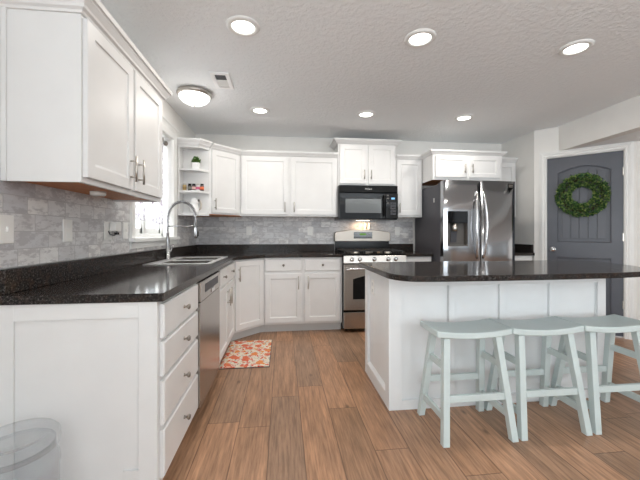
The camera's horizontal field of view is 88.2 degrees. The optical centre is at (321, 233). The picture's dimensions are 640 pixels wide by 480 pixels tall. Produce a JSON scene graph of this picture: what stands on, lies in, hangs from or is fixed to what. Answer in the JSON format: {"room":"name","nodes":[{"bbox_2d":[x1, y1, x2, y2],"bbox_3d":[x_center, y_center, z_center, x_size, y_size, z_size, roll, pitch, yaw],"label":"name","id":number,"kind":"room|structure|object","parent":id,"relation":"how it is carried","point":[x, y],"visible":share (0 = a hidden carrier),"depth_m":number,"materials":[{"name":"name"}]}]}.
{"room":"kitchen","nodes":[
{"label":"kitchen","id":0,"kind":"room"},
{"bbox_2d":[0,100,195,269],"bbox_3d":[-1.240,-0.070,0.220,0.161,2.459,8.534,0,0,-7],"label":"wall","id":1,"kind":"structure","parent":0,"point":[39,212],"depth_m":1.70,"materials":[{"name":"tile"}]},
{"bbox_2d":[0,215,13,243],"bbox_3d":[-1.283,-0.017,1.350,0.014,0.117,0.071,0,0,-7],"label":"light switch","id":2,"kind":"object","parent":1,"relation":"attached to","point":[6,221],"visible":1,"depth_m":1.35,"materials":[{"name":"white plastic"}]},
{"bbox_2d":[63,219,71,241],"bbox_3d":[-1.331,-0.014,1.733,0.007,0.117,0.074,0,0,-7],"label":"wall outlet","id":3,"kind":"object","parent":1,"relation":"attached to","point":[67,224],"visible":1,"depth_m":1.73,"materials":[{"name":"white plastic"}]},
{"bbox_2d":[0,0,171,201],"bbox_3d":[-1.169,-0.601,1.801,0.358,0.777,1.016,0,0,-7],"label":"upper cabinet","id":4,"kind":"object","parent":1,"relation":"attached to","point":[81,105],"visible":1,"depth_m":1.36,"materials":[{"name":"white paint"}]},
{"bbox_2d":[89,191,105,196],"bbox_3d":[-1.207,-0.215,1.784,0.076,0.025,0.075,0,0,-7],"label":"puck light","id":5,"kind":"object","parent":4,"relation":"attached to","point":[92,193],"visible":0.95,"depth_m":1.76,"materials":[{"name":"white plastic"}]},
{"bbox_2d":[0,180,195,268],"bbox_3d":[-1.462,-0.060,2.784,0.009,0.406,3.063,0,0,-7],"label":"tile backsplash","id":6,"kind":"structure","parent":1,"relation":"attached to","point":[39,212],"depth_m":1.67,"materials":[{"name":"grey tile"}]},
{"bbox_2d":[104,221,111,239],"bbox_3d":[-1.377,-0.017,2.132,0.007,0.117,0.086,0,0,-7],"label":"wall outlet","id":7,"kind":"object","parent":1,"relation":"attached to","point":[107,236],"visible":0.87,"depth_m":2.12,"materials":[{"name":"white plastic"}]},
{"bbox_2d":[108,222,120,235],"bbox_3d":[-1.358,-0.029,2.163,0.038,0.092,0.110,0,0,-7],"label":"plug","id":8,"kind":"object","parent":7,"relation":"attached to","point":[114,226],"visible":1,"depth_m":2.15,"materials":[{"name":"white plastic"}]},
{"bbox_2d":[123,222,127,238],"bbox_3d":[-1.401,-0.019,2.367,0.014,0.117,0.071,0,0,-7],"label":"light switch","id":9,"kind":"object","parent":1,"relation":"attached to","point":[125,225],"visible":1,"depth_m":2.36,"materials":[{"name":"white plastic"}]},
{"bbox_2d":[136,202,161,236],"bbox_3d":[-1.607,-0.462,2.950,0.058,1.002,0.880,0,0,-7],"label":"window","id":10,"kind":"structure","parent":1,"relation":"in","point":[141,230],"depth_m":3.00,"materials":[{"name":"white glass"}]},
{"bbox_2d":[129,237,179,248],"bbox_3d":[-1.508,0.074,2.962,0.142,0.082,1.080,0,0,-7],"label":"trim","id":11,"kind":"structure","parent":1,"relation":"attached to","point":[138,242],"depth_m":2.76,"materials":[{"name":"white paint"}]},
{"bbox_2d":[130,114,179,237],"bbox_3d":[-1.465,-0.522,2.967,0.046,1.118,1.080,0,0,-7],"label":"trim","id":12,"kind":"structure","parent":1,"relation":"attached to","point":[168,128],"depth_m":3.40,"materials":[{"name":"white paint"}]},
{"bbox_2d":[162,132,171,236],"bbox_3d":[-1.533,-0.462,2.959,0.091,0.998,0.876,0,0,-7],"label":"trim","id":13,"kind":"structure","parent":1,"relation":"attached to","point":[167,199],"depth_m":3.39,"materials":[{"name":"white paint"}]},
{"bbox_2d":[177,137,211,215],"bbox_3d":[-1.384,-0.607,3.629,0.344,0.826,0.202,0,0,-7],"label":"open shelf unit","id":14,"kind":"object","parent":1,"relation":"attached to","point":[188,148],"visible":0.95,"depth_m":3.70,"materials":[{"name":"white paint"}]},
{"bbox_2d":[189,198,201,212],"bbox_3d":[-1.396,-0.309,3.642,0.117,0.173,0.101,0,0,24],"label":"pitcher","id":15,"kind":"object","parent":14,"relation":"on","point":[194,201],"visible":0.88,"depth_m":3.62,"materials":[{"name":"white ceramic"}]},
{"bbox_2d":[191,156,200,167],"bbox_3d":[-1.385,-0.781,3.646,0.110,0.152,0.105,0,0,-7],"label":"potted plant","id":16,"kind":"object","parent":14,"relation":"on","point":[195,161],"visible":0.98,"depth_m":3.62,"materials":[{"name":"green plant"}]},
{"bbox_3d":[-1.538,-0.922,2.958,0.048,0.064,0.856,0,0,-7],"label":"curtain rod","id":17,"kind":"object","parent":1,"relation":"attached to","visible":0},
{"bbox_2d":[136,202,144,220],"bbox_3d":[-1.536,-0.511,2.773,0.021,0.800,0.274,0,0,-7],"label":"curtain","id":18,"kind":"object","parent":17,"relation":"hanging from","point":[140,206],"visible":0.21,"depth_m":2.80,"materials":[{"name":"white fabric"}]},
{"bbox_2d":[152,142,163,223],"bbox_3d":[-1.586,-0.500,3.200,0.021,0.820,0.300,0,0,-7],"label":"curtain","id":19,"kind":"object","parent":17,"relation":"hanging from","point":[157,207],"visible":0.38,"depth_m":3.28,"materials":[{"name":"white fabric"}]},
{"bbox_2d":[195,134,500,251],"bbox_3d":[0.554,-0.070,4.644,4.445,2.459,0.161,0,0,-7],"label":"wall","id":20,"kind":"structure","parent":0,"point":[265,229],"depth_m":4.45,"materials":[{"name":"paint"}]},
{"bbox_2d":[193,143,241,216],"bbox_3d":[-1.290,-0.616,4.035,0.622,0.808,0.622,0,0,-7],"label":"upper cabinet","id":21,"kind":"object","parent":20,"relation":"attached to","point":[224,161],"visible":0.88,"depth_m":3.89,"materials":[{"name":"white paint"}]},
{"bbox_2d":[246,227,251,234],"bbox_3d":[-0.962,-0.032,4.382,0.071,0.117,0.007,0,0,-7],"label":"wall outlet","id":22,"kind":"object","parent":20,"relation":"attached to","point":[248,229],"visible":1,"depth_m":4.38,"materials":[{"name":"white plastic"}]},
{"bbox_2d":[240,150,337,217],"bbox_3d":[-0.412,-0.616,4.274,1.219,0.808,0.350,0,0,-7],"label":"upper cabinet","id":23,"kind":"object","parent":20,"relation":"attached to","point":[272,183],"visible":1,"depth_m":4.14,"materials":[{"name":"white paint"}]},
{"bbox_2d":[195,216,412,250],"bbox_3d":[-0.181,-0.009,4.481,2.946,0.508,0.009,0,0,-7],"label":"tile backsplash","id":24,"kind":"structure","parent":20,"relation":"attached to","point":[265,229],"depth_m":4.44,"materials":[{"name":"grey tile"}]},
{"bbox_2d":[307,227,312,234],"bbox_3d":[-0.155,-0.032,4.476,0.071,0.117,0.007,0,0,-7],"label":"wall outlet","id":25,"kind":"object","parent":20,"relation":"attached to","point":[309,229],"visible":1,"depth_m":4.47,"materials":[{"name":"white plastic"}]},
{"bbox_2d":[330,138,401,185],"bbox_3d":[0.573,-0.904,4.377,0.881,0.592,0.372,0,0,-7],"label":"upper cabinet","id":26,"kind":"object","parent":20,"relation":"attached to","point":[360,161],"visible":0.94,"depth_m":4.23,"materials":[{"name":"white paint"}]},
{"bbox_2d":[334,185,397,220],"bbox_3d":[0.576,-0.388,4.346,0.757,0.435,0.433,0,0,-7],"label":"microwave","id":27,"kind":"object","parent":26,"relation":"attached to","point":[355,202],"visible":0.99,"depth_m":4.17,"materials":[{"name":"black metal"}]},
{"bbox_2d":[395,227,399,234],"bbox_3d":[1.059,-0.032,4.617,0.071,0.117,0.007,0,0,-7],"label":"wall outlet","id":28,"kind":"object","parent":20,"relation":"attached to","point":[397,229],"visible":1,"depth_m":4.62,"materials":[{"name":"white plastic"}]},
{"bbox_2d":[389,244,412,250],"bbox_3d":[1.108,0.195,4.614,0.350,0.099,0.023,0,0,-7],"label":"backsplash","id":29,"kind":"structure","parent":20,"relation":"attached to","point":[405,247],"depth_m":4.60,"materials":[{"name":"black stone"}]},
{"bbox_2d":[396,154,422,217],"bbox_3d":[1.131,-0.616,4.453,0.363,0.808,0.350,0,0,-7],"label":"upper cabinet","id":30,"kind":"object","parent":20,"relation":"attached to","point":[408,167],"visible":0.82,"depth_m":4.32,"materials":[{"name":"white paint"}]},
{"bbox_2d":[421,149,506,185],"bbox_3d":[1.785,-0.840,4.376,1.001,0.361,0.654,0,0,-7],"label":"upper cabinet","id":31,"kind":"object","parent":20,"relation":"attached to","point":[438,165],"visible":0.94,"depth_m":4.09,"materials":[{"name":"white paint"}]},
{"bbox_2d":[502,157,517,217],"bbox_3d":[2.455,-0.616,4.608,0.363,0.808,0.350,0,0,-7],"label":"upper cabinet","id":32,"kind":"object","parent":20,"relation":"attached to","point":[508,164],"visible":0.18,"depth_m":4.48,"materials":[{"name":"white paint"}]},
{"bbox_2d":[100,0,639,143],"bbox_3d":[0.972,-1.350,0.478,4.615,0.102,8.534,0,0,-7],"label":"ceiling","id":33,"kind":"structure","parent":0,"point":[315,65],"depth_m":2.54,"materials":[{"name":"white paint"}]},
{"bbox_2d":[176,86,211,106],"bbox_3d":[-1.169,-1.232,3.041,0.310,0.134,0.310,0,0,-7],"label":"dome light","id":34,"kind":"object","parent":33,"relation":"attached to","point":[195,96],"visible":1,"depth_m":2.96,"materials":[{"name":"white glass"}]},
{"bbox_2d":[209,71,233,88],"bbox_3d":[-0.843,-1.293,2.803,0.155,0.012,0.295,0,0,-7],"label":"ceiling vent","id":35,"kind":"object","parent":33,"relation":"in","point":[221,80],"visible":1,"depth_m":2.79,"materials":[{"name":"grey metal"}]},
{"bbox_2d":[226,15,259,36],"bbox_3d":[-0.491,-1.293,2.072,0.208,0.012,0.208,0,0,-7],"label":"recessed light","id":36,"kind":"object","parent":33,"relation":"in","point":[245,26],"visible":1,"depth_m":2.06,"materials":[{"name":"white paint"}]},
{"bbox_2d":[250,106,269,113],"bbox_3d":[-0.648,-1.293,3.485,0.208,0.012,0.208,0,0,-7],"label":"recessed light","id":37,"kind":"object","parent":33,"relation":"in","point":[258,109],"visible":1,"depth_m":3.48,"materials":[{"name":"white paint"}]},
{"bbox_2d":[356,110,375,117],"bbox_3d":[0.485,-1.293,3.597,0.208,0.012,0.208,0,0,-7],"label":"recessed light","id":38,"kind":"object","parent":33,"relation":"in","point":[362,114],"visible":1,"depth_m":3.58,"materials":[{"name":"white paint"}]},
{"bbox_2d":[404,28,436,47],"bbox_3d":[0.655,-1.293,2.197,0.208,0.012,0.208,0,0,-7],"label":"recessed light","id":39,"kind":"object","parent":33,"relation":"in","point":[422,37],"visible":1,"depth_m":2.18,"materials":[{"name":"white paint"}]},
{"bbox_2d":[454,114,473,120],"bbox_3d":[1.597,-1.293,3.706,0.208,0.012,0.208,0,0,-7],"label":"recessed light","id":40,"kind":"object","parent":33,"relation":"in","point":[465,117],"visible":1,"depth_m":3.69,"materials":[{"name":"white paint"}]},
{"bbox_2d":[558,39,594,55],"bbox_3d":[1.778,-1.293,2.310,0.208,0.012,0.208,0,0,-7],"label":"recessed light","id":41,"kind":"object","parent":33,"relation":"in","point":[576,47],"visible":1,"depth_m":2.30,"materials":[{"name":"white paint"}]},
{"bbox_2d":[162,326,639,479],"bbox_3d":[2.061,1.185,0.604,6.807,0.051,8.534,0,0,-7],"label":"floor","id":42,"kind":"structure","parent":0,"point":[316,413],"depth_m":1.91,"materials":[{"name":"brown wood"}]},
{"bbox_2d":[0,283,197,479],"bbox_3d":[-0.994,0.721,1.630,0.670,0.879,0.608,0,0,-7],"label":"base cabinet","id":43,"kind":"object","parent":42,"relation":"on","point":[89,391],"visible":0.98,"depth_m":1.34,"materials":[{"name":"white paint"}]},
{"bbox_2d":[196,271,219,408],"bbox_3d":[-1.042,0.721,2.234,0.594,0.866,0.611,0,0,-7],"label":"dishwasher","id":44,"kind":"object","parent":42,"relation":"on","point":[208,309],"visible":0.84,"depth_m":2.16,"materials":[{"name":"grey metal"}]},
{"bbox_2d":[218,262,234,360],"bbox_3d":[-1.147,0.721,2.992,0.656,0.878,0.913,0,0,-7],"label":"base cabinet","id":45,"kind":"object","parent":42,"relation":"on","point":[227,282],"visible":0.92,"depth_m":2.98,"materials":[{"name":"white paint"}]},
{"bbox_2d":[219,340,271,369],"bbox_3d":[-0.707,1.154,3.193,0.434,0.010,0.719,0,0,-7],"label":"rug","id":46,"kind":"object","parent":42,"relation":"on","point":[253,353],"visible":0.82,"depth_m":3.11,"materials":[{"name":"orange fabric"}]},
{"bbox_2d":[231,258,263,340],"bbox_3d":[-1.131,0.721,3.909,0.901,0.878,0.901,0,0,-7],"label":"base cabinet","id":47,"kind":"object","parent":42,"relation":"on","point":[249,273],"visible":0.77,"depth_m":3.64,"materials":[{"name":"white paint"}]},
{"bbox_2d":[0,244,341,304],"bbox_3d":[-0.561,0.213,2.902,1.826,0.135,3.058,0,0,-7],"label":"countertop","id":48,"kind":"structure","parent":47,"relation":"on","point":[121,278],"depth_m":1.74,"materials":[{"name":"black stone"}]},
{"bbox_2d":[164,200,198,259],"bbox_3d":[-1.287,-0.035,3.048,0.304,0.545,0.105,0,0,-7],"label":"faucet","id":49,"kind":"object","parent":48,"relation":"on","point":[168,250],"visible":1,"depth_m":3.02,"materials":[{"name":"silver metal"}]},
{"bbox_2d":[142,256,227,264],"bbox_3d":[-1.173,0.339,2.977,0.510,0.203,0.818,0,0,-7],"label":"sink","id":50,"kind":"object","parent":48,"relation":"in","point":[175,260],"visible":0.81,"depth_m":2.93,"materials":[{"name":"silver metal"}]},
{"bbox_2d":[264,257,341,331],"bbox_3d":[-0.243,0.721,4.138,0.913,0.878,0.651,0,0,-7],"label":"base cabinet","id":51,"kind":"object","parent":42,"relation":"on","point":[300,294],"visible":0.99,"depth_m":3.86,"materials":[{"name":"white paint"}]},
{"bbox_2d":[334,229,406,330],"bbox_3d":[0.596,0.552,4.182,0.772,1.214,0.760,0,0,-7],"label":"gas range","id":52,"kind":"object","parent":42,"relation":"on","point":[356,246],"visible":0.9,"depth_m":3.88,"materials":[{"name":"silver metal"}]},
{"bbox_2d":[335,251,405,255],"bbox_3d":[0.592,0.250,4.209,0.757,0.020,0.653,0,0,-7],"label":"cooktop","id":53,"kind":"object","parent":52,"relation":"in","point":[344,253],"depth_m":3.92,"materials":[{"name":"black metal"}]},
{"bbox_2d":[406,256,430,261],"bbox_3d":[1.146,0.721,4.300,0.342,0.878,0.651,0,0,-7],"label":"base cabinet","id":54,"kind":"object","parent":42,"relation":"on","point":[424,258],"visible":0.02,"depth_m":4.02,"materials":[{"name":"white paint"}]},
{"bbox_2d":[389,244,432,256],"bbox_3d":[1.143,0.213,4.309,0.350,0.135,0.638,0,0,-7],"label":"countertop","id":55,"kind":"structure","parent":54,"relation":"on","point":[407,248],"depth_m":4.52,"materials":[{"name":"black stone"}]},
{"bbox_2d":[415,180,514,261],"bbox_3d":[1.798,0.273,4.223,0.894,1.768,0.889,0,0,-7],"label":"refrigerator","id":56,"kind":"object","parent":42,"relation":"on","point":[461,220],"visible":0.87,"depth_m":3.85,"materials":[{"name":"grey metal"}]},
{"bbox_2d":[417,319,518,447],"bbox_3d":[0.857,0.853,1.986,0.455,0.612,0.357,0,0,-7],"label":"bar stool","id":57,"kind":"object","parent":42,"relation":"on","point":[479,330],"visible":1,"depth_m":1.89,"materials":[{"name":"green paint"}]},
{"bbox_2d":[365,269,605,410],"bbox_3d":[1.190,0.721,2.571,1.585,0.880,0.649,0,0,-7],"label":"kitchen island","id":58,"kind":"object","parent":42,"relation":"on","point":[395,339],"visible":0.44,"depth_m":2.25,"materials":[{"name":"white paint"}]},
{"bbox_2d":[359,260,639,281],"bbox_3d":[1.423,0.263,2.458,2.118,0.036,0.945,0,0,-7],"label":"island countertop","id":59,"kind":"structure","parent":58,"relation":"on","point":[434,271],"depth_m":2.18,"materials":[{"name":"black stone"}]},
{"bbox_2d":[515,256,531,260],"bbox_3d":[2.460,0.721,4.453,0.388,0.878,0.651,0,0,-7],"label":"base cabinet","id":60,"kind":"object","parent":42,"relation":"on","point":[517,258],"visible":0.02,"depth_m":4.17,"materials":[{"name":"white paint"}]},
{"bbox_2d":[515,244,534,255],"bbox_3d":[2.457,0.212,4.466,0.396,0.137,0.645,0,0,-7],"label":"countertop","id":61,"kind":"structure","parent":60,"relation":"on","point":[520,249],"depth_m":4.25,"materials":[{"name":"black stone"}]},
{"bbox_2d":[484,316,592,440],"bbox_3d":[1.315,0.853,2.044,0.455,0.612,0.357,0,0,-7],"label":"bar stool","id":62,"kind":"object","parent":42,"relation":"on","point":[546,327],"visible":0.89,"depth_m":1.94,"materials":[{"name":"green paint"}]},
{"bbox_2d":[549,314,639,434],"bbox_3d":[1.776,0.853,2.100,0.455,0.612,0.357,0,0,-7],"label":"bar stool","id":63,"kind":"object","parent":42,"relation":"on","point":[612,324],"visible":0.88,"depth_m":2.03,"materials":[{"name":"green paint"}]},
{"bbox_2d":[501,131,533,259],"bbox_3d":[2.710,-0.070,4.580,0.127,2.459,0.787,0,0,-7],"label":"wall","id":64,"kind":"structure","parent":0,"point":[522,147],"depth_m":4.35,"materials":[{"name":"paint"}]},
{"bbox_2d":[515,244,532,252],"bbox_3d":[2.456,0.194,4.479,0.396,0.101,0.620,0,0,-7],"label":"backsplash","id":65,"kind":"structure","parent":64,"relation":"attached to","point":[518,247],"depth_m":4.32,"materials":[{"name":"black stone"}]},
{"bbox_2d":[534,127,636,318],"bbox_3d":[3.094,-0.069,3.931,0.940,2.456,0.127,0,0,38],"label":"wall","id":66,"kind":"structure","parent":0,"point":[545,140],"depth_m":4.10,"materials":[{"name":"paint"}]},
{"bbox_2d":[547,150,623,336],"bbox_3d":[3.064,0.114,3.864,0.706,2.066,0.102,0,0,38],"label":"door","id":67,"kind":"structure","parent":66,"relation":"in","point":[600,236],"depth_m":3.84,"materials":[{"name":"grey paint"}]},
{"bbox_2d":[554,172,610,217],"bbox_3d":[3.015,-0.443,3.833,0.540,0.536,0.148,0,0,41],"label":"wreath","id":68,"kind":"object","parent":67,"relation":"hanging from","point":[595,194],"visible":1,"depth_m":3.81,"materials":[{"name":"green plant"}]},
{"bbox_2d":[539,141,633,339],"bbox_3d":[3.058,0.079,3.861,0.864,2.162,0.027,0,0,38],"label":"trim","id":69,"kind":"structure","parent":66,"relation":"attached to","point":[628,146],"depth_m":3.63,"materials":[{"name":"white paint"}]},
{"bbox_2d":[559,95,639,150],"bbox_3d":[3.381,-1.200,0.267,0.122,0.401,7.559,0,0,-7],"label":"wall header","id":70,"kind":"structure","parent":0,"point":[622,118],"depth_m":3.48,"materials":[{"name":"paint"}]},
{"bbox_2d":[581,131,639,147],"bbox_3d":[4.422,-1.038,0.803,2.070,0.076,8.382,0,0,-7],"label":"ceiling","id":71,"kind":"structure","parent":0,"point":[635,136],"depth_m":3.56,"materials":[{"name":"white paint"}]},
{"bbox_2d":[637,141,639,319],"bbox_3d":[4.263,0.077,3.751,1.704,2.164,0.127,0,0,-7],"label":"wall","id":72,"kind":"structure","parent":0,"point":[638,142],"depth_m":3.59,"materials":[{"name":"paint"}]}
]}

